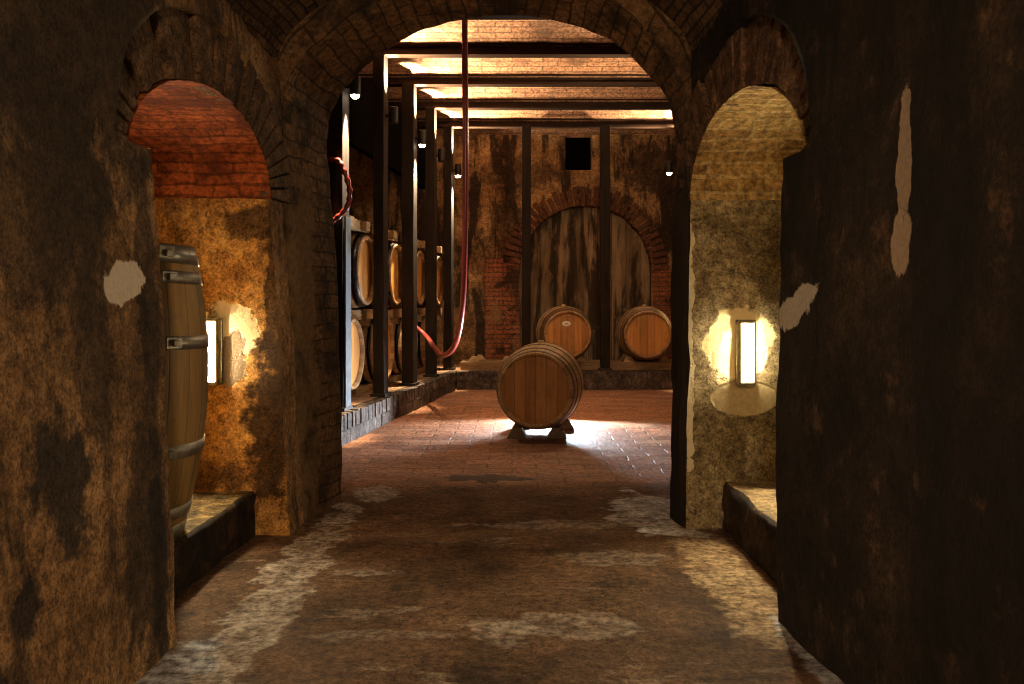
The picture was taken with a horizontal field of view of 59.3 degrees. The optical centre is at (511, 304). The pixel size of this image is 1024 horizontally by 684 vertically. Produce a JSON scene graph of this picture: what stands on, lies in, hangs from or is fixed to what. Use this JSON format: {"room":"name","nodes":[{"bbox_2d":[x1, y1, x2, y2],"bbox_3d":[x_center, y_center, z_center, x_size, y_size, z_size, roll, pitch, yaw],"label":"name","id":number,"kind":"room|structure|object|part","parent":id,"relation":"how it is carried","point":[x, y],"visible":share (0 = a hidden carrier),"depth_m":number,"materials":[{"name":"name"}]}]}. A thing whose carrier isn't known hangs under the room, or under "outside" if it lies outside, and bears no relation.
{"room":"wine cellar","nodes":[
{"label":"wine cellar","id":0,"kind":"room"},
{"bbox_2d":[0,0,303,683],"bbox_3d":[-1.488,-0.065,1.115,1.067,2.190,6.232,0,0,0],"label":"wall","id":1,"kind":"structure","parent":0,"point":[128,127],"depth_m":2.43,"materials":[{"name":"paint"}]},
{"bbox_2d":[159,242,208,537],"bbox_3d":[-1.441,0.296,3.147,0.746,1.059,0.726,0,0,25],"label":"wine barrel","id":2,"kind":"object","parent":1,"relation":"on","point":[186,335],"visible":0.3,"depth_m":3.06,"materials":[{"name":"brown wood"}]},
{"bbox_2d":[206,318,222,385],"bbox_3d":[-1.298,0.200,3.891,0.072,0.290,0.082,0,0,0],"label":"wall sconce","id":3,"kind":"object","parent":1,"relation":"attached to","point":[214,325],"visible":0.6,"depth_m":3.86,"materials":[{"name":"white glass"}]},
{"bbox_2d":[207,322,214,380],"bbox_3d":[-1.298,0.200,3.884,0.052,0.256,0.048,0,0,0],"label":"diffuser","id":4,"kind":"object","parent":3,"relation":"attached to","point":[210,325],"depth_m":3.86,"materials":[{"name":"white glass"}]},
{"bbox_3d":[-1.298,0.200,3.920,0.072,0.290,0.024,0,0,0],"label":"plate","id":5,"kind":"part","parent":3,"relation":"part of","materials":[{"name":"metal"}]},
{"bbox_2d":[225,0,728,527],"bbox_3d":[-0.151,-0.469,1.300,2.312,2.998,6.601,0,0,0],"label":"archway","id":6,"kind":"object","parent":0,"point":[320,47],"depth_m":4.21,"materials":[{"name":"brick"}]},
{"bbox_2d":[134,381,844,683],"bbox_3d":[0.100,1.000,5.100,7.000,0.024,14.200,0,0,0],"label":"floor","id":7,"kind":"structure","parent":0,"point":[453,549],"depth_m":3.28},
{"bbox_2d":[507,426,527,438],"bbox_3d":[0.040,0.958,6.780,0.150,0.085,0.128,0,0,4],"label":"chock","id":8,"kind":"object","parent":7,"relation":"on","point":[517,432],"visible":0.9,"depth_m":6.72,"materials":[{"name":"brown wood"}]},
{"bbox_2d":[546,426,565,438],"bbox_3d":[0.335,0.958,6.780,0.150,0.085,0.128,0,0,4],"label":"chock","id":9,"kind":"object","parent":7,"relation":"on","point":[557,432],"visible":0.88,"depth_m":6.72,"materials":[{"name":"brown wood"}]},
{"bbox_2d":[496,340,583,429],"bbox_3d":[0.224,0.609,6.968,0.653,0.672,0.900,0,0,7],"label":"wine barrel","id":10,"kind":"object","parent":9,"relation":"on","point":[540,385],"visible":1,"depth_m":6.55,"materials":[{"name":"brown wood"}]},
{"bbox_2d":[558,418,573,429],"bbox_3d":[0.425,0.958,7.280,0.150,0.085,0.128,0,0,4],"label":"chock","id":11,"kind":"object","parent":7,"relation":"on","point":[567,425],"visible":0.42,"depth_m":7.22,"materials":[{"name":"brown wood"}]},
{"bbox_2d":[349,134,676,371],"bbox_3d":[0.050,-0.800,11.936,6.700,3.600,0.361,0,0,0],"label":"wall","id":12,"kind":"structure","parent":0,"point":[565,172],"depth_m":11.80,"materials":[{"name":"paint"}]},
{"bbox_2d":[341,364,672,445],"bbox_3d":[0.025,0.898,8.275,6.250,0.243,7.150,0,0,0],"label":"ledge","id":13,"kind":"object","parent":12,"relation":"attached to","point":[368,413],"depth_m":9.55,"materials":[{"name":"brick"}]},
{"bbox_2d":[327,88,352,411],"bbox_3d":[-1.297,-0.677,6.707,0.165,2.925,0.210,0,0,6],"label":"timber post","id":14,"kind":"object","parent":13,"relation":"on","point":[338,130],"visible":0.4,"depth_m":6.62,"materials":[{"name":"brown wood"}]},
{"bbox_2d":[327,156,352,222],"bbox_3d":[-1.301,-0.833,6.580,0.280,0.512,0.075,0,0,13],"label":"coiled hose","id":15,"kind":"object","parent":14,"relation":"attached to","point":[344,171],"visible":0.71,"depth_m":6.55,"materials":[{"name":"red rubber"}]},
{"bbox_3d":[-1.297,0.770,6.707,0.165,0.030,0.210,0,0,6],"label":"foot plate","id":16,"kind":"part","parent":14,"relation":"part of","materials":[{"name":"grey metal"}]},
{"bbox_2d":[346,75,359,98],"bbox_3d":[-1.217,-1.616,6.692,0.180,0.168,0.080,0,0,0],"label":"spotlight","id":17,"kind":"object","parent":14,"relation":"attached to","point":[354,86],"visible":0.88,"depth_m":6.66,"materials":[{"name":"black metal"}]},
{"bbox_2d":[370,54,390,396],"bbox_3d":[-1.129,-0.677,7.741,0.135,2.925,0.190,0,0,6],"label":"timber post","id":18,"kind":"object","parent":13,"relation":"on","point":[380,64],"visible":0.97,"depth_m":7.67,"materials":[{"name":"brown wood"}]},
{"bbox_3d":[-1.129,0.770,7.741,0.135,0.030,0.190,0,0,6],"label":"foot plate","id":19,"kind":"part","parent":18,"relation":"part of","materials":[{"name":"black wood"}]},
{"bbox_2d":[386,106,397,123],"bbox_3d":[-1.067,-1.630,7.729,0.180,0.140,0.080,0,0,0],"label":"spotlight","id":20,"kind":"object","parent":18,"relation":"attached to","point":[393,110],"visible":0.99,"depth_m":7.70,"materials":[{"name":"black metal"}]},
{"bbox_2d":[344,216,442,406],"bbox_3d":[-1.521,0.043,8.989,1.118,1.485,4.615,0,0,6],"label":"rack","id":21,"kind":"object","parent":13,"relation":"on","point":[364,317],"visible":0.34,"depth_m":7.37,"materials":[{"name":"wood"}]},
{"bbox_2d":[351,318,364,389],"bbox_3d":[-1.754,0.391,7.407,0.950,0.717,0.699,0,0,6],"label":"barrel","id":22,"kind":"object","parent":21,"relation":"on","point":[357,338],"visible":0.12,"depth_m":7.50,"materials":[{"name":"brown wood"}]},
{"bbox_2d":[351,232,373,308],"bbox_3d":[-1.678,-0.299,7.601,0.950,0.718,0.700,0,0,6],"label":"barrel","id":23,"kind":"object","parent":21,"relation":"on","point":[362,270],"visible":0.2,"depth_m":7.46,"materials":[{"name":"brown wood"}]},
{"bbox_2d":[351,239,401,309],"bbox_3d":[-1.560,-0.299,8.641,0.950,0.718,0.700,0,0,6],"label":"barrel","id":24,"kind":"object","parent":21,"relation":"on","point":[394,250],"visible":0.22,"depth_m":8.55,"materials":[{"name":"brown wood"}]},
{"bbox_2d":[360,318,393,383],"bbox_3d":[-1.636,0.391,8.447,0.950,0.717,0.699,0,0,6],"label":"barrel","id":25,"kind":"object","parent":21,"relation":"on","point":[367,376],"visible":0.11,"depth_m":8.17,"materials":[{"name":"brown wood"}]},
{"bbox_3d":[-1.256,0.755,8.967,0.070,0.060,4.600,0,0,6],"label":"rail","id":26,"kind":"part","parent":21,"relation":"part of","materials":[{"name":"brown wood"}]},
{"bbox_3d":[-1.166,0.083,8.957,0.070,0.085,4.600,0,0,6],"label":"rail","id":27,"kind":"part","parent":21,"relation":"part of","materials":[{"name":"brown wood"}]},
{"bbox_3d":[-1.117,-0.655,8.951,0.070,0.090,4.600,0,0,6],"label":"rail","id":28,"kind":"part","parent":21,"relation":"part of","materials":[{"name":"brown wood"}]},
{"bbox_2d":[390,317,417,374],"bbox_3d":[-1.519,0.391,9.487,0.950,0.717,0.699,0,0,6],"label":"barrel","id":29,"kind":"object","parent":21,"relation":"on","point":[397,364],"visible":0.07,"depth_m":9.17,"materials":[{"name":"brown wood"}]},
{"bbox_2d":[388,247,424,308],"bbox_3d":[-1.443,-0.299,9.681,0.950,0.718,0.700,0,0,6],"label":"barrel","id":30,"kind":"object","parent":21,"relation":"on","point":[420,256],"visible":0.16,"depth_m":9.70,"materials":[{"name":"brown wood"}]},
{"bbox_2d":[417,316,424,366],"bbox_3d":[-1.401,0.391,10.527,0.950,0.717,0.699,0,0,6],"label":"barrel","id":31,"kind":"object","parent":21,"relation":"on","point":[421,340],"visible":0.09,"depth_m":10.22,"materials":[{"name":"brown wood"}]},
{"bbox_2d":[417,253,443,308],"bbox_3d":[-1.325,-0.299,10.721,0.950,0.718,0.700,0,0,6],"label":"barrel","id":32,"kind":"object","parent":21,"relation":"on","point":[440,268],"visible":0.1,"depth_m":10.80,"materials":[{"name":"brown wood"}]},
{"bbox_2d":[399,84,419,385],"bbox_3d":[-1.000,-0.677,8.780,0.160,2.925,0.200,0,0,6],"label":"timber post","id":33,"kind":"object","parent":13,"relation":"on","point":[409,91],"visible":1,"depth_m":8.70,"materials":[{"name":"brown wood"}]},
{"bbox_3d":[-1.000,0.770,8.780,0.160,0.030,0.200,0,0,6],"label":"foot plate","id":34,"kind":"part","parent":33,"relation":"part of","materials":[{"name":"black wood"}]},
{"bbox_2d":[415,130,425,147],"bbox_3d":[-0.926,-1.616,8.766,0.180,0.168,0.080,0,0,0],"label":"spotlight","id":35,"kind":"object","parent":33,"relation":"attached to","point":[421,138],"visible":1,"depth_m":8.73,"materials":[{"name":"black metal"}]},
{"bbox_2d":[423,107,438,377],"bbox_3d":[-0.882,-0.677,9.820,0.140,2.925,0.190,0,0,6],"label":"timber post","id":36,"kind":"object","parent":13,"relation":"on","point":[430,112],"visible":0.95,"depth_m":9.75,"materials":[{"name":"brown wood"}]},
{"bbox_3d":[-0.882,0.770,9.820,0.140,0.030,0.190,0,0,6],"label":"foot plate","id":37,"kind":"part","parent":36,"relation":"part of","materials":[{"name":"brown wood"}]},
{"bbox_2d":[435,148,444,161],"bbox_3d":[-0.818,-1.630,9.807,0.180,0.140,0.080,0,0,0],"label":"spotlight","id":38,"kind":"object","parent":36,"relation":"attached to","point":[441,152],"visible":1,"depth_m":9.77,"materials":[{"name":"black metal"}]},
{"bbox_2d":[441,126,455,369],"bbox_3d":[-0.765,-0.677,10.860,0.140,2.925,0.190,0,0,6],"label":"timber post","id":39,"kind":"object","parent":13,"relation":"on","point":[448,165],"visible":0.96,"depth_m":10.79,"materials":[{"name":"brown wood"}]},
{"bbox_3d":[-0.765,0.770,10.860,0.140,0.030,0.190,0,0,6],"label":"foot plate","id":40,"kind":"part","parent":39,"relation":"part of","materials":[{"name":"black wood"}]},
{"bbox_2d":[452,163,460,177],"bbox_3d":[-0.701,-1.616,10.847,0.180,0.168,0.080,0,0,0],"label":"spotlight","id":41,"kind":"object","parent":39,"relation":"attached to","point":[457,170],"visible":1,"depth_m":10.81,"materials":[{"name":"black metal"}]},
{"bbox_2d":[522,125,530,346],"bbox_3d":[0.172,-0.677,10.745,0.145,2.925,0.150,0,0,0],"label":"timber post","id":42,"kind":"object","parent":13,"relation":"on","point":[526,129],"visible":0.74,"depth_m":10.69,"materials":[{"name":"brown wood"}]},
{"bbox_2d":[460,362,670,369],"bbox_3d":[1.190,0.735,10.860,3.620,0.100,0.080,0,0,0],"label":"rail","id":43,"kind":"object","parent":13,"relation":"on","point":[463,365],"visible":0.51,"depth_m":10.82,"materials":[{"name":"brown wood"}]},
{"bbox_2d":[468,356,479,361],"bbox_3d":[-0.460,0.652,10.860,0.135,0.065,0.073,0,0,0],"label":"chock","id":44,"kind":"object","parent":43,"relation":"on","point":[473,358],"visible":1,"depth_m":10.83,"materials":[{"name":"brown wood"}]},
{"bbox_2d":[576,356,586,361],"bbox_3d":[0.830,0.652,10.860,0.135,0.065,0.073,0,0,0],"label":"chock","id":45,"kind":"object","parent":43,"relation":"on","point":[581,358],"visible":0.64,"depth_m":10.83,"materials":[{"name":"brown wood"}]},
{"bbox_2d":[623,356,634,361],"bbox_3d":[1.410,0.652,10.860,0.135,0.065,0.073,0,0,0],"label":"chock","id":46,"kind":"object","parent":43,"relation":"on","point":[628,358],"visible":1,"depth_m":10.83,"materials":[{"name":"brown wood"}]},
{"bbox_2d":[658,356,669,361],"bbox_3d":[1.840,0.652,10.860,0.135,0.065,0.073,0,0,0],"label":"chock","id":47,"kind":"object","parent":43,"relation":"on","point":[663,358],"visible":1,"depth_m":10.83,"materials":[{"name":"brown wood"}]},
{"bbox_2d":[462,360,671,361],"bbox_3d":[1.190,0.735,11.220,3.620,0.100,0.080,0,0,0],"label":"rail","id":48,"kind":"object","parent":13,"relation":"on","point":[462,360],"visible":0.2,"depth_m":11.18,"materials":[{"name":"brown wood"}]},
{"bbox_2d":[477,355,484,359],"bbox_3d":[-0.400,0.652,11.220,0.135,0.065,0.073,0,0,0],"label":"chock","id":49,"kind":"object","parent":48,"relation":"on","point":[480,357],"visible":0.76,"depth_m":11.19,"materials":[{"name":"brown wood"}]},
{"bbox_2d":[616,305,670,360],"bbox_3d":[1.628,0.339,11.075,0.672,0.689,0.910,0,0,3],"label":"wine barrel","id":50,"kind":"object","parent":48,"relation":"on","point":[643,332],"visible":0.97,"depth_m":10.65,"materials":[{"name":"brown wood"}]},
{"bbox_2d":[598,125,611,370],"bbox_3d":[1.110,-0.677,10.745,0.155,2.925,0.150,0,0,0],"label":"timber post","id":51,"kind":"object","parent":13,"relation":"on","point":[604,129],"visible":1,"depth_m":10.69,"materials":[{"name":"brown wood"}]},
{"bbox_3d":[1.110,0.770,10.745,0.155,0.030,0.150,0,0,0],"label":"foot plate","id":52,"kind":"part","parent":51,"relation":"part of","materials":[{"name":"brown wood"}]},
{"bbox_3d":[2.050,-0.677,10.730,0.165,2.925,0.210,0,0,0],"label":"timber post","id":53,"kind":"object","parent":13,"relation":"on","visible":0},
{"bbox_2d":[666,161,676,174],"bbox_3d":[1.920,-1.626,10.710,0.180,0.168,0.080,0,0,0],"label":"spotlight","id":54,"kind":"object","parent":53,"relation":"attached to","point":[669,164],"visible":0.99,"depth_m":10.68,"materials":[{"name":"black metal"}]},
{"bbox_2d":[358,15,674,137],"bbox_3d":[0.050,-2.257,8.230,6.500,0.235,7.220,0,0,0],"label":"ceiling","id":55,"kind":"structure","parent":0,"point":[552,77],"depth_m":8.76,"materials":[{"name":"brick"}]},
{"bbox_2d":[349,84,351,142],"bbox_3d":[-1.472,-1.760,7.274,0.060,0.720,1.047,0,0,6],"label":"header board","id":56,"kind":"object","parent":55,"relation":"attached to","point":[350,97],"visible":0.07,"depth_m":7.74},
{"bbox_2d":[417,127,424,189],"bbox_3d":[-1.119,-1.760,10.394,0.061,0.720,1.047,0,0,6],"label":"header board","id":57,"kind":"object","parent":55,"relation":"attached to","point":[420,151],"visible":0.21,"depth_m":10.54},
{"bbox_2d":[417,20,468,357],"bbox_3d":[-0.627,-0.878,8.020,0.178,2.688,2.245,0,0,-17],"label":"hose","id":58,"kind":"object","parent":55,"relation":"hanging from","point":[465,138],"visible":0.98,"depth_m":7.05,"materials":[{"name":"red rubber"}]},
{"bbox_2d":[671,0,1023,683],"bbox_3d":[1.363,-0.065,1.153,1.234,2.190,6.305,0,0,0],"label":"wall","id":59,"kind":"structure","parent":0,"point":[864,207],"depth_m":2.23,"materials":[{"name":"paint"}]},
{"bbox_2d":[735,320,755,385],"bbox_3d":[1.030,0.210,3.971,0.072,0.290,0.082,0,0,0],"label":"wall sconce","id":60,"kind":"object","parent":59,"relation":"attached to","point":[745,338],"visible":1,"depth_m":3.94,"materials":[{"name":"white glass"}]},
{"bbox_3d":[1.030,0.210,4.000,0.072,0.290,0.024,0,0,0],"label":"plate","id":61,"kind":"part","parent":60,"relation":"part of","materials":[{"name":"metal"}]},
{"bbox_2d":[742,324,752,381],"bbox_3d":[1.030,0.210,3.964,0.052,0.256,0.048,0,0,0],"label":"diffuser","id":62,"kind":"object","parent":60,"relation":"attached to","point":[747,329],"depth_m":3.94,"materials":[{"name":"white glass"}]},
{"bbox_3d":[0.830,0.653,11.220,0.135,0.065,0.073,0,0,0],"label":"chock","id":63,"kind":"object","parent":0,"visible":0},
{"bbox_2d":[536,304,592,358],"bbox_3d":[0.635,0.337,11.055,0.672,0.689,0.910,0,0,-3],"label":"wine barrel","id":64,"kind":"object","parent":63,"relation":"on","point":[568,327],"visible":0.77,"depth_m":10.63,"materials":[{"name":"brown wood"}]}
]}

